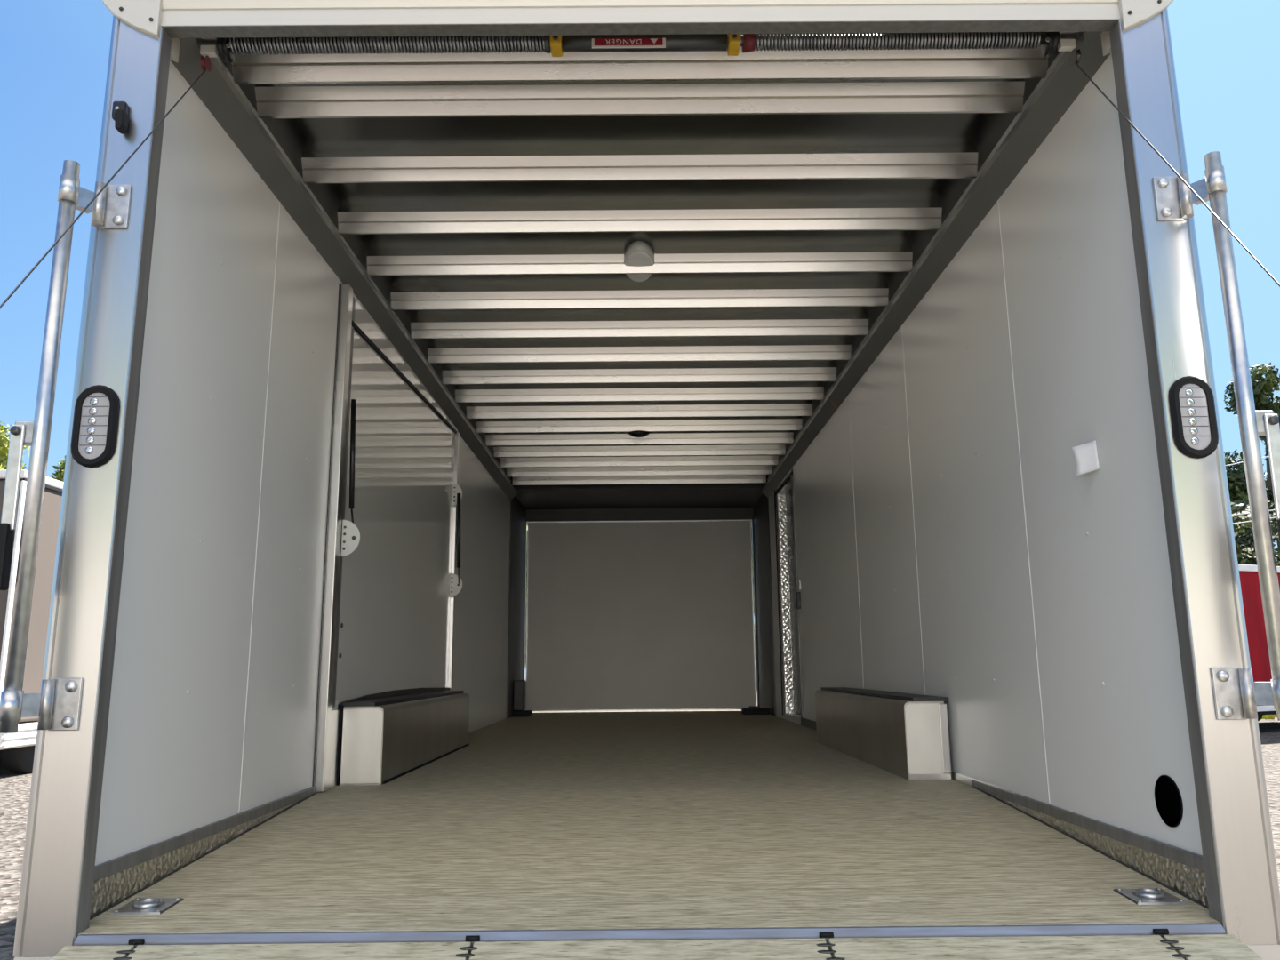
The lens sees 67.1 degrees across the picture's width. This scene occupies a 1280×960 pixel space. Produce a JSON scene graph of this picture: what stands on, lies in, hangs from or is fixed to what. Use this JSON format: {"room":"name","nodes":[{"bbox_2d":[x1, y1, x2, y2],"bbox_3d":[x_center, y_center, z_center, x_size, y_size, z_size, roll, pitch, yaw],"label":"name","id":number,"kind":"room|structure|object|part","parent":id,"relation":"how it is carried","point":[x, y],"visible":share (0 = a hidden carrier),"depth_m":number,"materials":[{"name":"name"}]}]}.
{"room":"cargo space","nodes":[
{"label":"cargo space","id":0,"kind":"room"},
{"bbox_2d":[95,56,525,865],"bbox_3d":[-1.250,0.573,6.178,0.097,2.380,8.012,0,-11,0],"label":"wall","id":1,"kind":"structure","parent":0,"point":[212,715],"depth_m":2.85,"materials":[{"name":"white plastic"}]},
{"bbox_2d":[0,160,132,733],"bbox_3d":[-1.286,-0.099,2.120,0.202,1.267,0.071,8,-14,-36],"label":"bar","id":2,"kind":"object","parent":1,"relation":"attached to","point":[58,705],"visible":0.98,"depth_m":2.06,"materials":[{"name":"metal"}]},
{"bbox_3d":[-1.339,-0.006,2.061,0.029,0.230,0.012,0,-11,0],"label":"handle","id":3,"kind":"part","parent":2,"relation":"part of","materials":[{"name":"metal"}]},
{"bbox_3d":[-1.292,0.472,2.021,0.021,0.048,0.056,-7,-13,32],"label":"arm","id":4,"kind":"part","parent":2,"relation":"part of","materials":[{"name":"metal"}]},
{"bbox_3d":[-1.227,0.479,2.062,0.062,0.110,0.008,0,-11,0],"label":"hinge plate","id":5,"kind":"part","parent":2,"relation":"part of","materials":[{"name":"metal"}]},
{"bbox_3d":[-1.302,-0.653,2.240,0.021,0.048,0.056,-7,-13,32],"label":"arm","id":6,"kind":"part","parent":2,"relation":"part of","materials":[{"name":"metal"}]},
{"bbox_3d":[-1.238,-0.646,2.281,0.062,0.110,0.008,0,-11,0],"label":"hinge plate","id":7,"kind":"part","parent":2,"relation":"part of","materials":[{"name":"metal"}]},
{"bbox_2d":[12,15,171,957],"bbox_3d":[-1.233,-0.080,2.236,0.134,2.170,0.120,0,-11,0],"label":"door post","id":8,"kind":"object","parent":1,"relation":"attached to","point":[59,864],"depth_m":2.14,"materials":[{"name":"metal"}]},
{"bbox_2d":[70,384,119,468],"bbox_3d":[-1.230,-0.122,2.178,0.099,0.192,0.017,0,-11,0],"label":"tail light","id":9,"kind":"object","parent":1,"relation":"attached to","point":[97,408],"visible":1,"depth_m":2.17,"materials":[{"name":"black rubber"}]},
{"bbox_2d":[112,101,128,134],"bbox_3d":[-1.248,-0.871,2.311,0.038,0.083,0.035,0,-11,0],"label":"hook","id":10,"kind":"object","parent":1,"relation":"attached to","point":[119,110],"visible":1,"depth_m":2.31,"materials":[{"name":"black plastic"}]},
{"bbox_2d":[102,0,180,63],"bbox_3d":[-1.266,-1.248,2.442,0.169,0.349,0.119,0,-11,0],"label":"trim","id":11,"kind":"structure","parent":1,"relation":"attached to","point":[145,16],"depth_m":2.37,"materials":[{"name":"metal"}]},
{"bbox_2d":[89,785,318,919],"bbox_3d":[-1.194,1.039,2.797,0.016,0.116,1.552,0,-11,0],"label":"baseboard","id":12,"kind":"structure","parent":1,"relation":"attached to","point":[116,880],"depth_m":2.44,"materials":[{"name":"grey metal"}]},
{"bbox_2d":[169,38,517,500],"bbox_3d":[-1.189,-0.494,5.773,0.064,0.081,6.812,0,-11,0],"label":"trim","id":13,"kind":"structure","parent":1,"relation":"attached to","point":[214,88],"depth_m":3.40,"materials":[{"name":"grey metal"}]},
{"bbox_2d":[312,282,459,791],"bbox_3d":[-1.194,0.409,4.983,0.038,2.005,2.569,0,-11,0],"label":"door","id":14,"kind":"structure","parent":1,"relation":"in","point":[388,608],"depth_m":4.52,"materials":[{"name":"metal"}]},
{"bbox_2d":[340,399,359,556],"bbox_3d":[-1.143,-0.014,3.870,0.072,0.646,0.048,0,-11,0],"label":"gas strut","id":15,"kind":"object","parent":14,"relation":"attached to","point":[350,538],"visible":1,"depth_m":3.85,"materials":[{"name":"black metal"}]},
{"bbox_3d":[-1.143,0.172,3.840,0.034,0.127,0.008,-8,-13,35],"label":"rod","id":16,"kind":"part","parent":15,"relation":"part of","materials":[{"name":"metal"}]},
{"bbox_3d":[-1.212,-0.499,5.220,0.004,0.130,2.420,0,-11,0],"label":"rail","id":17,"kind":"part","parent":14,"relation":"part of","materials":[{"name":"grey metal"}]},
{"bbox_2d":[449,482,462,596],"bbox_3d":[-1.169,0.377,6.169,0.078,0.734,0.038,0,-11,0],"label":"gas strut","id":18,"kind":"object","parent":14,"relation":"attached to","point":[455,582],"visible":1,"depth_m":6.14,"materials":[{"name":"black metal"}]},
{"bbox_3d":[-1.149,0.606,6.121,0.009,0.103,0.019,-4,-11,16],"label":"rod","id":19,"kind":"part","parent":18,"relation":"part of","materials":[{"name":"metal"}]},
{"bbox_2d":[197,31,1083,63],"bbox_3d":[0.002,-1.160,2.538,2.320,0.106,0.080,0,-11,0],"label":"spring","id":20,"kind":"object","parent":1,"relation":"attached to","point":[228,48],"visible":0.79,"depth_m":2.52,"materials":[{"name":"metal"}]},
{"bbox_2d":[0,55,211,309],"bbox_3d":[-1.149,-0.046,1.452,0.013,2.495,1.748,-1,-11,2],"label":"cable","id":21,"kind":"object","parent":20,"relation":"hanging from","point":[205,62],"visible":1,"depth_m":2.10,"materials":[{"name":"metal"}]},
{"bbox_2d":[1069,48,1279,287],"bbox_3d":[1.179,-0.066,1.458,0.013,2.495,1.748,0,-11,-2],"label":"cable","id":22,"kind":"object","parent":20,"relation":"hanging from","point":[1075,57],"visible":1,"depth_m":2.13,"materials":[{"name":"metal"}]},
{"bbox_2d":[217,32,1059,485],"bbox_3d":[-0.003,-0.534,6.369,2.610,0.136,8.060,0,-11,0],"label":"ceiling","id":23,"kind":"structure","parent":0,"point":[781,200],"depth_m":3.75,"materials":[{"name":"metal"}]},
{"bbox_2d":[628,430,648,437],"bbox_3d":[-0.008,-0.328,7.002,0.150,0.028,0.150,0,-11,0],"label":"recessed light","id":24,"kind":"object","parent":23,"relation":"in","point":[636,433],"visible":1,"depth_m":6.96,"materials":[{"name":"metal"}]},
{"bbox_2d":[624,240,654,281],"bbox_3d":[-0.003,-0.940,4.185,0.132,0.050,0.340,0,-11,0],"label":"dome light","id":25,"kind":"object","parent":23,"relation":"attached to","point":[638,253],"visible":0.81,"depth_m":4.09,"materials":[{"name":"white plastic"}]},
{"bbox_2d":[510,480,767,707],"bbox_3d":[0.003,1.201,9.527,2.440,2.360,1.200,0,-11,0],"label":"wall","id":26,"kind":"structure","parent":0,"point":[647,501],"depth_m":9.90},
{"bbox_2d":[525,520,756,711],"bbox_3d":[0.002,1.400,10.063,2.366,1.951,0.041,0,-11,0],"label":"door","id":27,"kind":"structure","parent":26,"relation":"in","point":[641,615],"depth_m":10.04,"materials":[{"name":"metal"}]},
{"bbox_3d":[-1.175,1.406,10.043,0.012,1.951,0.006,0,-11,0],"label":"edge trim","id":28,"kind":"part","parent":27,"relation":"part of","materials":[{"name":"metal"}]},
{"bbox_3d":[0.011,2.349,9.861,2.342,0.010,0.006,0,-11,0],"label":"edge trim","id":29,"kind":"part","parent":27,"relation":"part of","materials":[{"name":"metal"}]},
{"bbox_3d":[-0.007,0.443,10.231,2.342,0.008,0.006,0,-11,0],"label":"edge trim","id":30,"kind":"part","parent":27,"relation":"part of","materials":[{"name":"metal"}]},
{"bbox_3d":[1.179,1.386,10.050,0.012,1.951,0.006,0,-11,0],"label":"edge trim","id":31,"kind":"part","parent":27,"relation":"part of","materials":[{"name":"metal"}]},
{"bbox_2d":[78,710,1220,935],"bbox_3d":[0.017,1.688,5.943,2.500,0.160,8.050,0,-11,0],"label":"floor","id":32,"kind":"structure","parent":0,"point":[715,819],"depth_m":2.64,"materials":[{"name":"brown wood"}]},
{"bbox_2d":[110,896,183,914],"bbox_3d":[-1.107,0.954,2.170,0.112,0.018,0.112,0,-11,0],"label":"floor plate","id":33,"kind":"object","parent":32,"relation":"on","point":[148,906],"visible":1,"depth_m":2.15,"materials":[{"name":"metal"}]},
{"bbox_2d":[336,690,469,785],"bbox_3d":[-1.107,1.232,4.791,0.186,0.316,2.004,0,-11,0],"label":"wheel well","id":34,"kind":"object","parent":32,"relation":"on","point":[385,740],"visible":1,"depth_m":4.07,"materials":[{"name":"metal"}]},
{"bbox_3d":[-1.099,1.049,3.808,0.157,0.288,0.005,0,-11,0],"label":"panel","id":35,"kind":"part","parent":34,"relation":"part of","materials":[{"name":"white metal"}]},
{"bbox_2d":[512,680,532,716],"bbox_3d":[-1.115,2.070,9.163,0.163,0.335,0.260,0,-11,0],"label":"bracket","id":36,"kind":"object","parent":32,"relation":"on","point":[519,692],"visible":1,"depth_m":9.08,"materials":[{"name":"black metal"}]},
{"bbox_2d":[14,944,1279,959],"bbox_3d":[0.023,1.088,2.000,2.600,0.234,0.100,0,-11,0],"label":"beam","id":37,"kind":"structure","parent":32,"relation":"attached to","point":[1266,952],"depth_m":1.97,"materials":[{"name":"metal"}]},
{"bbox_2d":[73,922,1225,951],"bbox_3d":[0.022,0.941,1.978,2.350,0.035,0.020,0,-11,0],"label":"threshold","id":38,"kind":"object","parent":37,"relation":"on","point":[1210,928],"visible":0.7,"depth_m":1.98,"materials":[{"name":"metal"}]},
{"bbox_2d":[50,928,1263,959],"bbox_3d":[0.025,1.010,0.946,2.384,0.558,1.980,0,-11,0],"label":"door","id":39,"kind":"structure","parent":37,"relation":"attached to","point":[1197,947],"depth_m":1.92,"materials":[{"name":"brown wood"}]},
{"bbox_3d":[-1.093,1.011,0.947,0.140,0.516,1.964,0,-11,0],"label":"plywood panel","id":40,"kind":"part","parent":39,"relation":"part of","materials":[{"name":"beige wood"}]},
{"bbox_3d":[-0.678,1.008,0.948,0.676,0.516,1.964,0,-11,0],"label":"plywood panel","id":41,"kind":"part","parent":39,"relation":"part of","materials":[{"name":"beige wood"}]},
{"bbox_3d":[0.023,1.002,0.950,0.713,0.516,1.964,0,-11,0],"label":"plywood panel","id":42,"kind":"part","parent":39,"relation":"part of","materials":[{"name":"beige wood"}]},
{"bbox_3d":[0.724,0.996,0.952,0.675,0.516,1.964,0,-11,0],"label":"plywood panel","id":43,"kind":"part","parent":39,"relation":"part of","materials":[{"name":"beige wood"}]},
{"bbox_3d":[1.141,0.992,0.953,0.145,0.516,1.964,0,-11,0],"label":"plywood panel","id":44,"kind":"part","parent":39,"relation":"part of","materials":[{"name":"beige wood"}]},
{"bbox_2d":[741,705,770,714],"bbox_3d":[1.092,2.174,9.115,0.250,0.075,0.200,0,-11,0],"label":"bracket","id":45,"kind":"object","parent":32,"relation":"on","point":[751,709],"visible":1,"depth_m":9.02,"materials":[{"name":"black metal"}]},
{"bbox_2d":[815,687,951,780],"bbox_3d":[1.142,1.212,4.792,0.181,0.316,2.014,0,-11,0],"label":"wheel well","id":46,"kind":"object","parent":32,"relation":"on","point":[906,736],"visible":1,"depth_m":4.09,"materials":[{"name":"metal"}]},
{"bbox_3d":[1.134,1.030,3.815,0.157,0.288,0.005,0,-11,0],"label":"panel","id":47,"kind":"part","parent":46,"relation":"part of","materials":[{"name":"white metal"}]},
{"bbox_2d":[1112,888,1187,904],"bbox_3d":[1.149,0.935,2.176,0.112,0.018,0.112,0,-11,0],"label":"ring","id":48,"kind":"object","parent":32,"relation":"on","point":[1140,896],"visible":1,"depth_m":2.16,"materials":[{"name":"metal"}]},
{"bbox_2d":[752,31,1202,855],"bbox_3d":[1.263,0.552,6.185,0.097,2.380,8.012,0,-11,0],"label":"wall","id":49,"kind":"structure","parent":0,"point":[950,542],"depth_m":3.11,"materials":[{"name":"white plastic"}]},
{"bbox_2d":[160,0,1119,38],"bbox_3d":[0.002,-1.266,2.438,2.376,0.296,0.087,0,-11,0],"label":"door header","id":50,"kind":"structure","parent":49,"relation":"attached to","point":[180,19],"depth_m":2.39,"materials":[{"name":"metal"}]},
{"bbox_2d":[774,468,802,720],"bbox_3d":[1.258,0.962,7.904,0.125,1.990,1.140,0,-11,0],"label":"door","id":51,"kind":"structure","parent":49,"relation":"in","point":[788,596],"depth_m":8.26,"materials":[{"name":"silver metal"}]},
{"bbox_3d":[1.221,1.043,8.400,0.012,1.960,0.075,0,-11,0],"label":"frame","id":52,"kind":"part","parent":51,"relation":"part of","materials":[{"name":"grey metal"}]},
{"bbox_3d":[1.222,0.872,7.516,0.012,1.960,0.045,0,-11,0],"label":"frame","id":53,"kind":"part","parent":51,"relation":"part of","materials":[{"name":"grey metal"}]},
{"bbox_3d":[1.220,0.807,7.394,0.014,0.070,0.080,0,-11,0],"label":"latch plate","id":54,"kind":"part","parent":51,"relation":"part of","materials":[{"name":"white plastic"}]},
{"bbox_2d":[761,31,1110,498],"bbox_3d":[1.187,-0.514,5.780,0.064,0.081,6.812,0,-11,0],"label":"trim","id":55,"kind":"structure","parent":49,"relation":"attached to","point":[1066,82],"depth_m":3.45,"materials":[{"name":"grey metal"}]},
{"bbox_2d":[800,717,1208,909],"bbox_3d":[1.232,1.367,4.692,0.016,0.150,5.392,0,-11,0],"label":"baseboard","id":56,"kind":"structure","parent":49,"relation":"attached to","point":[1181,871],"depth_m":2.46,"materials":[{"name":"grey metal"}]},
{"bbox_3d":[1.237,1.033,2.801,0.010,0.087,1.552,0,-11,0],"label":"tread plate","id":57,"kind":"part","parent":56,"relation":"part of","materials":[{"name":"silver metal"}]},
{"bbox_2d":[1072,440,1099,475],"bbox_3d":[1.210,-0.059,2.618,0.007,0.088,0.074,7,-13,-35],"label":"paper tag","id":58,"kind":"object","parent":49,"relation":"attached to","point":[1085,455],"visible":1,"depth_m":2.62,"materials":[{"name":"white paper"}]},
{"bbox_2d":[1100,0,1173,55],"bbox_3d":[1.269,-1.269,2.450,0.169,0.349,0.119,0,-11,0],"label":"trim","id":59,"kind":"structure","parent":49,"relation":"attached to","point":[1132,12],"depth_m":2.37,"materials":[{"name":"metal"}]},
{"bbox_2d":[1154,775,1183,827],"bbox_3d":[1.238,0.752,2.261,0.003,0.117,0.117,0,-11,0],"label":"port","id":60,"kind":"object","parent":49,"relation":"attached to","point":[1168,799],"visible":1,"depth_m":2.26,"materials":[{"name":"black plastic"}]},
{"bbox_2d":[1168,376,1218,458],"bbox_3d":[1.255,-0.143,2.185,0.099,0.192,0.017,0,-11,0],"label":"tail light","id":61,"kind":"object","parent":49,"relation":"attached to","point":[1191,399],"visible":1,"depth_m":2.18,"materials":[{"name":"black rubber"}]},
{"bbox_2d":[1109,8,1279,944],"bbox_3d":[1.258,-0.101,2.243,0.134,2.170,0.120,0,-11,0],"label":"door post","id":62,"kind":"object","parent":49,"relation":"attached to","point":[1239,858],"depth_m":2.15,"materials":[{"name":"metal"}]},
{"bbox_2d":[1152,151,1279,720],"bbox_3d":[1.311,-0.121,2.127,0.202,1.267,0.071,-9,-14,36],"label":"bar","id":63,"kind":"object","parent":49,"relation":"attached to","point":[1236,696],"visible":1,"depth_m":2.08,"materials":[{"name":"metal"}]},
{"bbox_3d":[1.252,-0.667,2.288,0.062,0.110,0.008,0,-11,0],"label":"hinge plate","id":64,"kind":"part","parent":63,"relation":"part of","materials":[{"name":"metal"}]},
{"bbox_3d":[1.317,-0.675,2.247,0.021,0.048,0.056,6,-13,-32],"label":"arm","id":65,"kind":"part","parent":63,"relation":"part of","materials":[{"name":"metal"}]},
{"bbox_3d":[1.262,0.458,2.069,0.062,0.110,0.008,0,-11,0],"label":"hinge plate","id":66,"kind":"part","parent":63,"relation":"part of","materials":[{"name":"metal"}]},
{"bbox_3d":[1.327,0.449,2.029,0.021,0.048,0.056,6,-13,-32],"label":"arm","id":67,"kind":"part","parent":63,"relation":"part of","materials":[{"name":"metal"}]},
{"bbox_3d":[1.366,-0.029,2.068,0.029,0.230,0.012,0,-11,0],"label":"handle","id":68,"kind":"part","parent":63,"relation":"part of","materials":[{"name":"metal"}]},
{"label":"outside","id":69,"kind":"structure","parent":0,"visible":0},
{"bbox_2d":[1225,456,1268,465],"bbox_3d":[17.148,-0.953,22.739,9.603,1.541,0.024,0,-11,0],"label":"utility wire","id":70,"kind":"object","parent":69,"point":[1267,456],"visible":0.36,"depth_m":22.62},
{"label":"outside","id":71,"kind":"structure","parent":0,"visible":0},
{"bbox_2d":[1232,509,1275,515],"bbox_3d":[17.159,0.244,22.506,9.603,1.461,0.024,0,-11,0],"label":"utility wire","id":72,"kind":"object","parent":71,"point":[1272,509],"visible":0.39,"depth_m":22.39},
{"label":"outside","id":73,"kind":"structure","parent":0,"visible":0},
{"bbox_2d":[1232,517,1276,524],"bbox_3d":[17.161,0.431,22.470,9.603,1.481,0.024,0,-11,0],"label":"utility wire","id":74,"kind":"object","parent":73,"point":[1271,517],"visible":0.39,"depth_m":22.35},
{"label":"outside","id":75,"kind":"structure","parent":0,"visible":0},
{"bbox_2d":[0,677,1279,959],"bbox_3d":[-0.002,6.192,26.425,180.000,0.001,170.000,0,-11,0],"label":"ground","id":76,"kind":"structure","parent":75,"point":[14,788],"depth_m":6.90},
{"bbox_2d":[0,421,30,470],"bbox_3d":[-18.556,2.380,27.288,3.742,8.159,2.969,-5,-12,22],"label":"tree","id":77,"kind":"object","parent":76,"relation":"on","point":[4,440],"visible":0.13,"depth_m":27.22,"materials":[{"name":"green plant"}]},
{"bbox_2d":[0,469,63,773],"bbox_3d":[-7.556,2.175,13.561,2.540,3.120,7.850,0,-11,0],"label":"trailer","id":78,"kind":"object","parent":76,"relation":"on","point":[17,749],"visible":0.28,"depth_m":10.12,"materials":[{"name":"beige metal"}]},
{"bbox_3d":[-6.383,1.231,9.855,0.030,2.460,0.210,0,-11,0],"label":"corner trim","id":79,"kind":"part","parent":78,"relation":"part of","materials":[{"name":"white metal"}]},
{"bbox_3d":[-7.614,0.689,13.855,2.450,0.090,7.840,0,-11,0],"label":"roof rail","id":80,"kind":"part","parent":78,"relation":"part of","materials":[{"name":"white metal"}]},
{"bbox_2d":[50,455,66,481],"bbox_3d":[-15.459,2.621,26.148,3.229,7.199,2.878,7,-13,-33],"label":"tree","id":81,"kind":"object","parent":76,"relation":"on","point":[60,474],"visible":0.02,"depth_m":26.05,"materials":[{"name":"green plant"}]},
{"bbox_2d":[524,522,527,668],"bbox_3d":[-5.631,4.072,43.921,5.279,10.942,5.224,0,-11,0],"label":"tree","id":82,"kind":"object","parent":76,"relation":"on","point":[527,523],"visible":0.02,"depth_m":43.59,"materials":[{"name":"green plant"}]},
{"bbox_2d":[736,520,756,683],"bbox_3d":[5.400,4.036,44.242,5.090,10.938,4.071,0,-11,0],"label":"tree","id":83,"kind":"object","parent":76,"relation":"on","point":[736,520],"visible":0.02,"depth_m":43.27,"materials":[{"name":"silver metal"}]},
{"bbox_2d":[1224,449,1276,565],"bbox_3d":[15.369,2.001,26.198,3.331,7.888,3.207,2,-11,-13],"label":"tree","id":84,"kind":"object","parent":76,"relation":"on","point":[1236,479],"visible":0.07,"depth_m":25.55,"materials":[{"name":"green plant"}]},
{"bbox_2d":[1224,362,1279,558],"bbox_3d":[18.840,1.339,28.513,3.258,10.004,3.511,-10,-14,40],"label":"tree","id":85,"kind":"object","parent":76,"relation":"on","point":[1262,388],"visible":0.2,"depth_m":28.85,"materials":[{"name":"green plant"}]},
{"bbox_2d":[1230,498,1279,566],"bbox_3d":[19.745,2.933,23.111,14.784,5.128,1.374,0,-11,0],"label":"undergrowth","id":86,"kind":"object","parent":76,"relation":"on","point":[1237,504],"visible":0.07,"depth_m":23.22,"materials":[{"name":"green plant"}]},
{"bbox_2d":[1238,564,1279,721],"bbox_3d":[9.204,2.720,15.523,5.640,2.500,1.990,4,-12,-24],"label":"trailer","id":87,"kind":"object","parent":76,"relation":"on","point":[1248,573],"visible":0.07,"depth_m":14.60,"materials":[{"name":"paint"}]},
{"bbox_3d":[9.575,1.376,14.915,5.640,0.100,0.120,4,-12,-24],"label":"rail","id":88,"kind":"part","parent":87,"relation":"part of","materials":[{"name":"white metal"}]},
{"bbox_3d":[9.594,3.428,14.517,5.640,0.080,0.120,4,-12,-24],"label":"rail","id":89,"kind":"part","parent":87,"relation":"part of","materials":[{"name":"white metal"}]},
{"bbox_2d":[1261,714,1277,719],"bbox_3d":[21.006,4.533,19.742,26.092,0.340,3.890,0,-11,0],"label":"grass","id":90,"kind":"structure","parent":76,"relation":"on","point":[1264,716],"depth_m":17.87,"materials":[{"name":"green plant"}]}
]}

